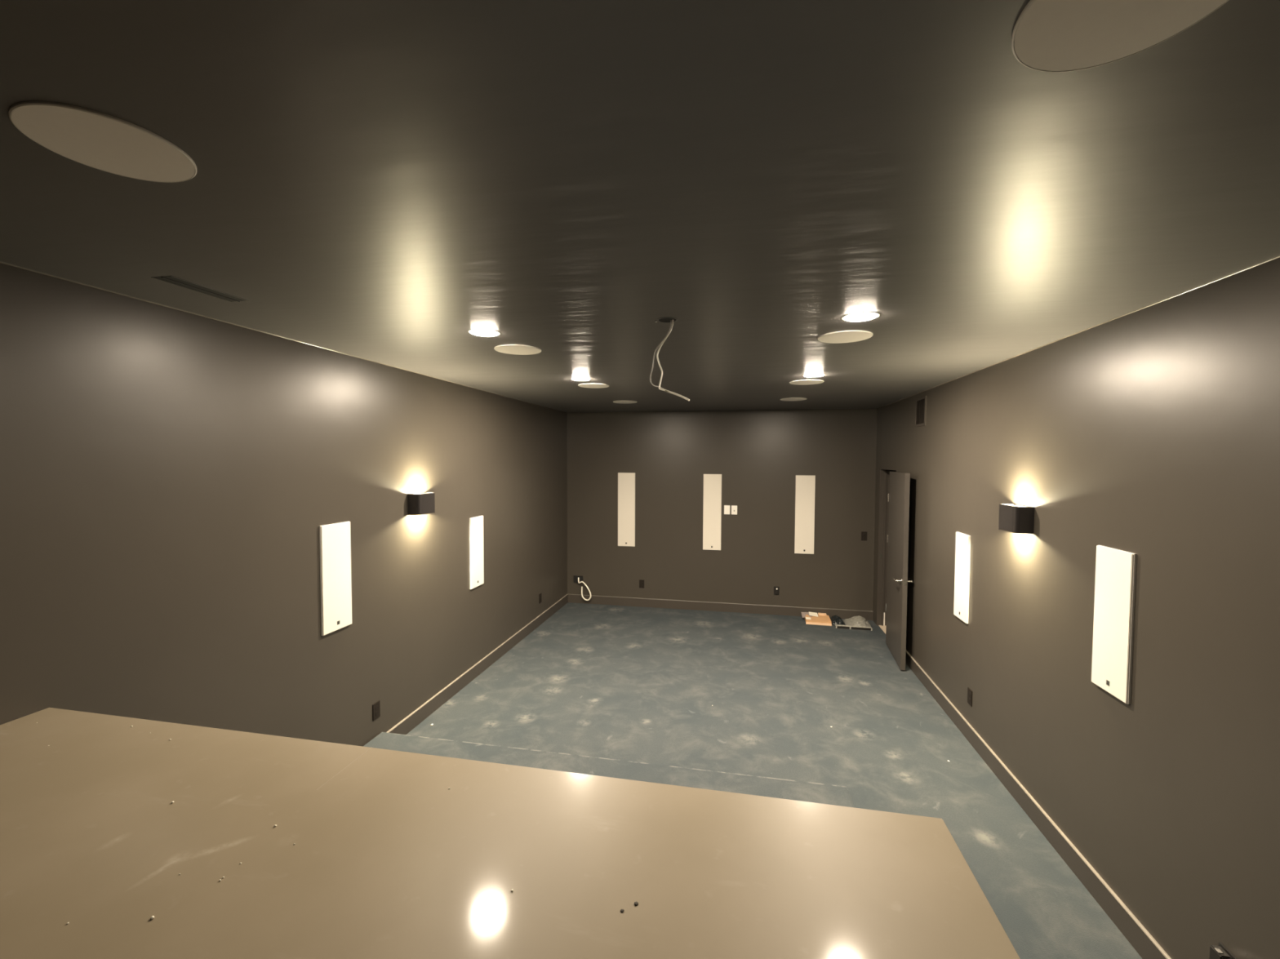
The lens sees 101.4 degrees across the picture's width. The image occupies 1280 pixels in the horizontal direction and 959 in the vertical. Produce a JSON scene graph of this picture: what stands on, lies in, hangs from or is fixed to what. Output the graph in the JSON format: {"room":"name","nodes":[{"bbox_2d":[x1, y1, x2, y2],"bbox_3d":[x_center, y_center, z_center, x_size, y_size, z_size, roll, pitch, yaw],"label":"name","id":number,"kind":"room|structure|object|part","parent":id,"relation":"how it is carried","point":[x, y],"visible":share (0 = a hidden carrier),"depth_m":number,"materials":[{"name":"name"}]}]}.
{"room":"home theater","nodes":[
{"label":"home theater","id":0,"kind":"room"},
{"bbox_2d":[0,262,567,746],"bbox_3d":[-1.954,0.576,3.255,0.120,2.740,9.030,1,2,11],"label":"wall","id":1,"kind":"structure","parent":0,"point":[170,477],"depth_m":2.62,"materials":[{"name":"paint"}]},
{"bbox_2d":[0,261,567,413],"bbox_3d":[-1.887,-0.790,3.190,0.004,0.004,8.790,1,2,11],"label":"trim","id":2,"kind":"structure","parent":1,"relation":"attached to","point":[4,263],"depth_m":2.44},
{"bbox_2d":[319,521,351,635],"bbox_3d":[-1.886,0.602,3.241,0.019,0.665,0.252,1,2,11],"label":"wall speaker","id":3,"kind":"object","parent":1,"relation":"attached to","point":[335,540],"visible":1,"depth_m":3.23,"materials":[{"name":"white plastic"}]},
{"bbox_2d":[372,700,380,721],"bbox_3d":[-1.827,1.603,3.634,0.008,0.116,0.072,1,2,11],"label":"power outlet","id":4,"kind":"object","parent":1,"relation":"attached to","point":[376,706],"visible":1,"depth_m":3.63,"materials":[{"name":"brown plastic"}]},
{"bbox_2d":[407,492,435,515],"bbox_3d":[-1.681,0.185,4.051,0.100,0.158,0.225,1,2,11],"label":"wall sconce","id":5,"kind":"object","parent":1,"relation":"attached to","point":[420,504],"visible":1,"depth_m":3.96,"materials":[{"name":"black metal"}]},
{"bbox_2d":[469,515,484,589],"bbox_3d":[-1.552,0.683,4.957,0.019,0.664,0.264,1,2,11],"label":"wall speaker","id":6,"kind":"object","parent":1,"relation":"attached to","point":[476,524],"visible":1,"depth_m":4.95,"materials":[{"name":"white plastic"}]},
{"bbox_2d":[386,594,568,734],"bbox_3d":[-1.433,1.795,5.644,0.014,0.123,3.968,1,2,11],"label":"baseboard","id":7,"kind":"structure","parent":1,"relation":"attached to","point":[422,713],"depth_m":4.84,"materials":[{"name":"brown wood"}]},
{"bbox_2d":[538,593,542,603],"bbox_3d":[-1.249,1.490,6.578,0.008,0.116,0.072,1,2,11],"label":"power outlet","id":8,"kind":"object","parent":1,"relation":"attached to","point":[540,595],"visible":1,"depth_m":6.56,"materials":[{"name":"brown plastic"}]},
{"bbox_2d":[0,0,1279,413],"bbox_3d":[0.150,-0.828,2.789,4.395,0.120,9.030,1,2,11],"label":"ceiling","id":9,"kind":"structure","parent":0,"point":[388,182],"depth_m":1.24,"materials":[{"name":"paint"}]},
{"bbox_2d":[8,101,196,182],"bbox_3d":[-1.121,-0.704,1.111,0.278,0.006,0.278,1,2,11],"label":"ceiling speaker","id":10,"kind":"object","parent":9,"relation":"attached to","point":[96,140],"visible":1,"depth_m":1.09,"materials":[{"name":"white plastic"}]},
{"bbox_2d":[151,275,248,302],"bbox_3d":[-1.718,-0.745,2.062,0.092,0.004,0.304,1,2,11],"label":"ceiling vent","id":11,"kind":"object","parent":9,"relation":"in","point":[173,280],"visible":1,"depth_m":2.05,"materials":[{"name":"metal"}]},
{"bbox_2d":[467,328,500,336],"bbox_3d":[-0.815,-0.767,2.748,0.164,0.006,0.164,1,2,11],"label":"recessed light","id":12,"kind":"object","parent":9,"relation":"in","point":[481,332],"visible":1,"depth_m":2.72,"materials":[{"name":"white"}]},
{"bbox_2d":[493,344,541,355],"bbox_3d":[-0.737,-0.783,3.166,0.278,0.006,0.278,1,2,11],"label":"ceiling speaker","id":13,"kind":"object","parent":9,"relation":"attached to","point":[517,349],"visible":1,"depth_m":3.15,"materials":[{"name":"white plastic"}]},
{"bbox_2d":[570,377,591,381],"bbox_3d":[-0.489,-0.827,4.327,0.164,0.006,0.164,1,2,11],"label":"recessed light","id":14,"kind":"object","parent":9,"relation":"in","point":[581,379],"visible":1,"depth_m":4.29,"materials":[{"name":"white"}]},
{"bbox_2d":[577,382,608,388],"bbox_3d":[-0.415,-0.841,4.705,0.278,0.006,0.278,1,2,11],"label":"ceiling speaker","id":15,"kind":"object","parent":9,"relation":"attached to","point":[593,385],"visible":1,"depth_m":4.67,"materials":[{"name":"white plastic"}]},
{"bbox_2d":[578,383,608,387],"bbox_3d":[-0.415,-0.841,4.705,0.271,0.006,0.271,1,2,11],"label":"grille","id":16,"kind":"object","parent":15,"relation":"attached to","point":[584,385],"depth_m":4.67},
{"bbox_2d":[613,400,636,403],"bbox_3d":[-0.172,-0.892,6.037,0.278,0.006,0.278,1,2,11],"label":"ceiling speaker","id":17,"kind":"object","parent":9,"relation":"attached to","point":[615,402],"visible":1,"depth_m":6.00,"materials":[{"name":"white plastic"}]},
{"bbox_2d":[654,316,678,323],"bbox_3d":[0.130,-0.751,2.478,0.100,0.009,0.100,-2,3,-38],"label":"junction hole","id":18,"kind":"object","parent":9,"relation":"attached to","point":[665,319],"visible":0.94,"depth_m":2.47,"materials":[{"name":"plastic"}]},
{"bbox_2d":[649,319,689,400],"bbox_3d":[0.145,-0.560,2.460,0.231,0.400,0.061,2,3,35],"label":"cable","id":19,"kind":"object","parent":18,"relation":"hanging from","point":[671,321],"visible":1,"depth_m":2.47,"materials":[{"name":"white plastic"}]},
{"bbox_2d":[780,397,806,400],"bbox_3d":[1.668,-0.871,5.697,0.278,0.006,0.278,1,2,11],"label":"ceiling speaker","id":20,"kind":"object","parent":9,"relation":"attached to","point":[788,398],"visible":1,"depth_m":5.68,"materials":[{"name":"white plastic"}]},
{"bbox_2d":[789,379,823,385],"bbox_3d":[1.410,-0.823,4.436,0.278,0.006,0.278,1,2,11],"label":"ceiling speaker","id":21,"kind":"object","parent":9,"relation":"attached to","point":[802,382],"visible":1,"depth_m":4.42,"materials":[{"name":"white plastic"}]},
{"bbox_2d":[790,380,823,384],"bbox_3d":[1.410,-0.823,4.436,0.271,0.006,0.271,1,2,11],"label":"grille","id":22,"kind":"object","parent":21,"relation":"attached to","point":[796,382],"depth_m":4.42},
{"bbox_2d":[802,373,824,377],"bbox_3d":[1.352,-0.809,4.079,0.164,0.006,0.164,1,2,11],"label":"recessed light","id":23,"kind":"object","parent":9,"relation":"in","point":[815,375],"visible":1,"depth_m":4.05,"materials":[{"name":"white"}]},
{"bbox_2d":[817,330,873,343],"bbox_3d":[1.093,-0.761,2.800,0.278,0.006,0.278,1,2,11],"label":"ceiling speaker","id":24,"kind":"object","parent":9,"relation":"attached to","point":[842,336],"visible":1,"depth_m":2.78,"materials":[{"name":"white plastic"}]},
{"bbox_2d":[841,311,879,321],"bbox_3d":[1.015,-0.746,2.411,0.164,0.006,0.164,1,2,11],"label":"recessed light","id":25,"kind":"object","parent":9,"relation":"in","point":[861,316],"visible":1,"depth_m":2.39,"materials":[{"name":"white"}]},
{"bbox_2d":[1011,0,1228,71],"bbox_3d":[0.697,-0.682,0.744,0.278,0.006,0.278,1,2,11],"label":"ceiling speaker","id":26,"kind":"object","parent":9,"relation":"attached to","point":[1048,35],"visible":1,"depth_m":0.79,"materials":[{"name":"white plastic"}]},
{"bbox_2d":[567,408,877,611],"bbox_3d":[1.000,0.435,7.214,4.155,2.740,0.120,1,2,11],"label":"wall","id":27,"kind":"structure","parent":0,"point":[758,455],"depth_m":7.12,"materials":[{"name":"paint"}]},
{"bbox_2d":[573,575,582,583],"bbox_3d":[-0.891,1.442,7.559,0.144,0.104,0.005,1,2,11],"label":"cable box","id":28,"kind":"object","parent":27,"relation":"attached to","point":[575,577],"visible":0.96,"depth_m":7.56,"materials":[{"name":"black plastic"}]},
{"bbox_2d":[577,577,591,600],"bbox_3d":[-0.802,1.572,7.489,0.238,0.316,0.052,2,3,32],"label":"cable","id":29,"kind":"object","parent":28,"relation":"attached to","point":[579,582],"visible":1,"depth_m":7.48,"materials":[{"name":"white plastic"}]},
{"bbox_2d":[617,472,635,546],"bbox_3d":[-0.188,0.424,7.376,0.239,1.035,0.019,1,2,11],"label":"wall speaker","id":30,"kind":"object","parent":27,"relation":"attached to","point":[626,481],"visible":1,"depth_m":7.37,"materials":[{"name":"white plastic"}]},
{"bbox_2d":[639,579,644,588],"bbox_3d":[0.024,1.470,7.379,0.072,0.116,0.008,1,2,11],"label":"power outlet","id":31,"kind":"object","parent":27,"relation":"attached to","point":[641,581],"visible":1,"depth_m":7.38,"materials":[{"name":"brown plastic"}]},
{"bbox_2d":[702,474,721,550],"bbox_3d":[0.985,0.447,7.146,0.246,1.032,0.019,1,2,11],"label":"wall speaker","id":32,"kind":"object","parent":27,"relation":"attached to","point":[712,501],"visible":1,"depth_m":7.14,"materials":[{"name":"white plastic"}]},
{"bbox_2d":[568,594,872,620],"bbox_3d":[0.982,1.745,7.199,4.155,0.123,0.014,1,2,11],"label":"baseboard","id":33,"kind":"structure","parent":27,"relation":"attached to","point":[573,598],"depth_m":7.17,"materials":[{"name":"brown wood"}]},
{"bbox_2d":[724,505,729,514],"bbox_3d":[1.181,0.412,7.113,0.078,0.122,0.007,1,2,11],"label":"wall plate","id":34,"kind":"object","parent":27,"relation":"attached to","point":[726,508],"visible":1,"depth_m":7.11,"materials":[{"name":"white plastic"}]},
{"bbox_2d":[731,505,737,515],"bbox_3d":[1.276,0.413,7.093,0.078,0.122,0.008,1,2,11],"label":"wall plate","id":35,"kind":"object","parent":27,"relation":"attached to","point":[734,508],"visible":1,"depth_m":7.09,"materials":[{"name":"white plastic"}]},
{"bbox_2d":[773,586,779,595],"bbox_3d":[1.828,1.492,7.014,0.072,0.116,0.033,1,2,11],"label":"power outlet","id":36,"kind":"object","parent":27,"relation":"attached to","point":[776,589],"visible":1,"depth_m":7.02,"materials":[{"name":"black plastic"}]},
{"bbox_2d":[794,475,815,554],"bbox_3d":[2.174,0.463,6.914,0.246,1.036,0.019,1,2,11],"label":"wall speaker","id":37,"kind":"object","parent":27,"relation":"attached to","point":[805,484],"visible":1,"depth_m":6.91,"materials":[{"name":"white plastic"}]},
{"bbox_2d":[861,531,866,540],"bbox_3d":[2.903,0.734,6.785,0.072,0.116,0.011,1,2,11],"label":"light switch","id":38,"kind":"object","parent":27,"relation":"attached to","point":[864,534],"visible":1,"depth_m":6.78,"materials":[{"name":"brown plastic"}]},
{"bbox_2d":[406,602,1142,958],"bbox_3d":[0.138,2.030,2.901,4.395,0.120,9.030,1,2,11],"label":"floor","id":39,"kind":"structure","parent":0,"point":[637,684],"depth_m":4.18,"materials":[{"name":"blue carpet"}]},
{"bbox_2d":[363,732,853,807],"bbox_3d":[-0.758,1.960,1.043,3.108,0.157,4.808,1,2,11],"label":"platform","id":40,"kind":"object","parent":39,"relation":"on","point":[822,793],"visible":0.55,"depth_m":3.25,"materials":[{"name":"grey carpet"}]},
{"bbox_2d":[0,707,1020,958],"bbox_3d":[-0.776,1.369,1.227,2.987,1.009,0.859,1,2,11],"label":"countertop","id":41,"kind":"structure","parent":40,"relation":"on","point":[386,860],"depth_m":1.19,"materials":[{"name":"beige stone"}]},
{"bbox_2d":[800,612,831,626],"bbox_3d":[2.269,1.791,6.758,0.346,0.075,0.308,1,2,13],"label":"cardboard box","id":42,"kind":"object","parent":39,"relation":"on","point":[823,619],"visible":0.98,"depth_m":6.65,"materials":[{"name":"brown cardboard"}]},
{"bbox_2d":[808,612,817,617],"bbox_3d":[2.257,1.756,6.829,0.110,0.023,0.130,1,2,11],"label":"paper sheet","id":43,"kind":"object","parent":42,"relation":"on","point":[813,614],"visible":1,"depth_m":6.82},
{"bbox_2d":[830,615,844,625],"bbox_3d":[2.522,1.788,6.707,0.175,0.088,0.281,1,2,11],"label":"plastic bag","id":44,"kind":"object","parent":39,"relation":"on","point":[835,620],"visible":0.9,"depth_m":6.63,"materials":[{"name":"black plastic"}]},
{"bbox_2d":[835,624,872,631],"bbox_3d":[2.631,1.825,6.459,0.426,0.034,0.048,1,2,12],"label":"tray","id":45,"kind":"object","parent":39,"relation":"on","point":[837,626],"visible":1,"depth_m":6.45,"materials":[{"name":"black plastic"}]},
{"bbox_2d":[872,257,1279,958],"bbox_3d":[2.241,0.626,2.435,0.120,2.740,9.030,1,2,11],"label":"wall","id":46,"kind":"structure","parent":0,"point":[1152,433],"depth_m":2.25,"materials":[{"name":"paint"}]},
{"bbox_2d":[878,625,886,634],"bbox_3d":[2.984,1.849,6.246,0.098,0.006,0.716,1,2,11],"label":"trim","id":47,"kind":"structure","parent":46,"relation":"attached to","point":[883,628],"depth_m":6.48,"materials":[{"name":"beige wood"}]},
{"bbox_2d":[883,613,884,626],"bbox_3d":[3.063,1.752,6.575,0.014,0.164,0.006,1,2,11],"label":"door frame","id":48,"kind":"structure","parent":46,"relation":"attached to","point":[883,613],"depth_m":6.57,"materials":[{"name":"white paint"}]},
{"bbox_2d":[876,467,896,626],"bbox_3d":[2.977,0.860,6.210,0.118,1.985,0.720,1,2,11],"label":"door frame","id":49,"kind":"structure","parent":46,"relation":"in","point":[884,473],"depth_m":6.55,"materials":[{"name":"brown wood"}]},
{"bbox_2d":[884,471,912,671],"bbox_3d":[2.703,0.895,5.513,0.174,1.943,0.814,1,2,16],"label":"door","id":50,"kind":"structure","parent":49,"relation":"attached to","point":[897,539],"depth_m":5.35,"materials":[{"name":"paint"}]},
{"bbox_3d":[2.571,1.003,5.249,0.065,0.054,0.147,1,2,16],"label":"handle","id":51,"kind":"part","parent":50,"relation":"part of","materials":[{"name":"silver metal"}]},
{"bbox_2d":[914,395,926,426],"bbox_3d":[2.703,-0.652,5.054,0.009,0.275,0.300,1,2,11],"label":"air vent","id":52,"kind":"object","parent":46,"relation":"in","point":[921,402],"visible":1,"depth_m":5.04,"materials":[{"name":"brown plastic"}]},
{"bbox_2d":[953,531,970,623],"bbox_3d":[2.480,0.745,4.020,0.019,0.666,0.277,1,2,11],"label":"wall speaker","id":53,"kind":"object","parent":46,"relation":"attached to","point":[962,548],"visible":1,"depth_m":4.01,"materials":[{"name":"white plastic"}]},
{"bbox_2d":[967,687,972,706],"bbox_3d":[2.450,1.616,3.895,0.008,0.116,0.072,1,2,11],"label":"power outlet","id":54,"kind":"object","parent":46,"relation":"attached to","point":[969,691],"visible":1,"depth_m":3.89,"materials":[{"name":"brown plastic"}]},
{"bbox_2d":[998,503,1034,533],"bbox_3d":[2.282,0.236,3.192,0.100,0.158,0.225,1,2,11],"label":"wall sconce","id":55,"kind":"object","parent":46,"relation":"attached to","point":[1013,518],"visible":1,"depth_m":3.10,"materials":[{"name":"black metal"}]},
{"bbox_2d":[905,650,1171,958],"bbox_3d":[2.079,1.951,2.035,0.014,0.123,7.816,1,2,11],"label":"baseboard","id":56,"kind":"structure","parent":46,"relation":"attached to","point":[1133,931],"depth_m":2.79,"materials":[{"name":"brown wood"}]},
{"bbox_2d":[876,255,1279,408],"bbox_3d":[2.186,-0.741,2.393,0.004,0.004,8.790,1,2,11],"label":"trim","id":57,"kind":"structure","parent":46,"relation":"attached to","point":[1278,256],"depth_m":2.30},
{"bbox_2d":[1091,545,1136,704],"bbox_3d":[2.161,0.646,2.384,0.019,0.665,0.260,1,2,11],"label":"wall speaker","id":58,"kind":"object","parent":46,"relation":"attached to","point":[1115,569],"visible":1,"depth_m":2.38,"materials":[{"name":"white plastic"}]},
{"bbox_2d":[1209,942,1236,958],"bbox_3d":[2.027,1.695,1.827,0.042,0.116,0.072,1,2,11],"label":"power outlet","id":59,"kind":"object","parent":46,"relation":"attached to","point":[1220,952],"visible":1,"depth_m":1.83,"materials":[{"name":"black plastic"}]},
{"bbox_3d":[2.045,1.695,1.823,0.006,0.116,0.072,1,2,11],"label":"plate","id":60,"kind":"part","parent":59,"relation":"part of","materials":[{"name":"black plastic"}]}
]}

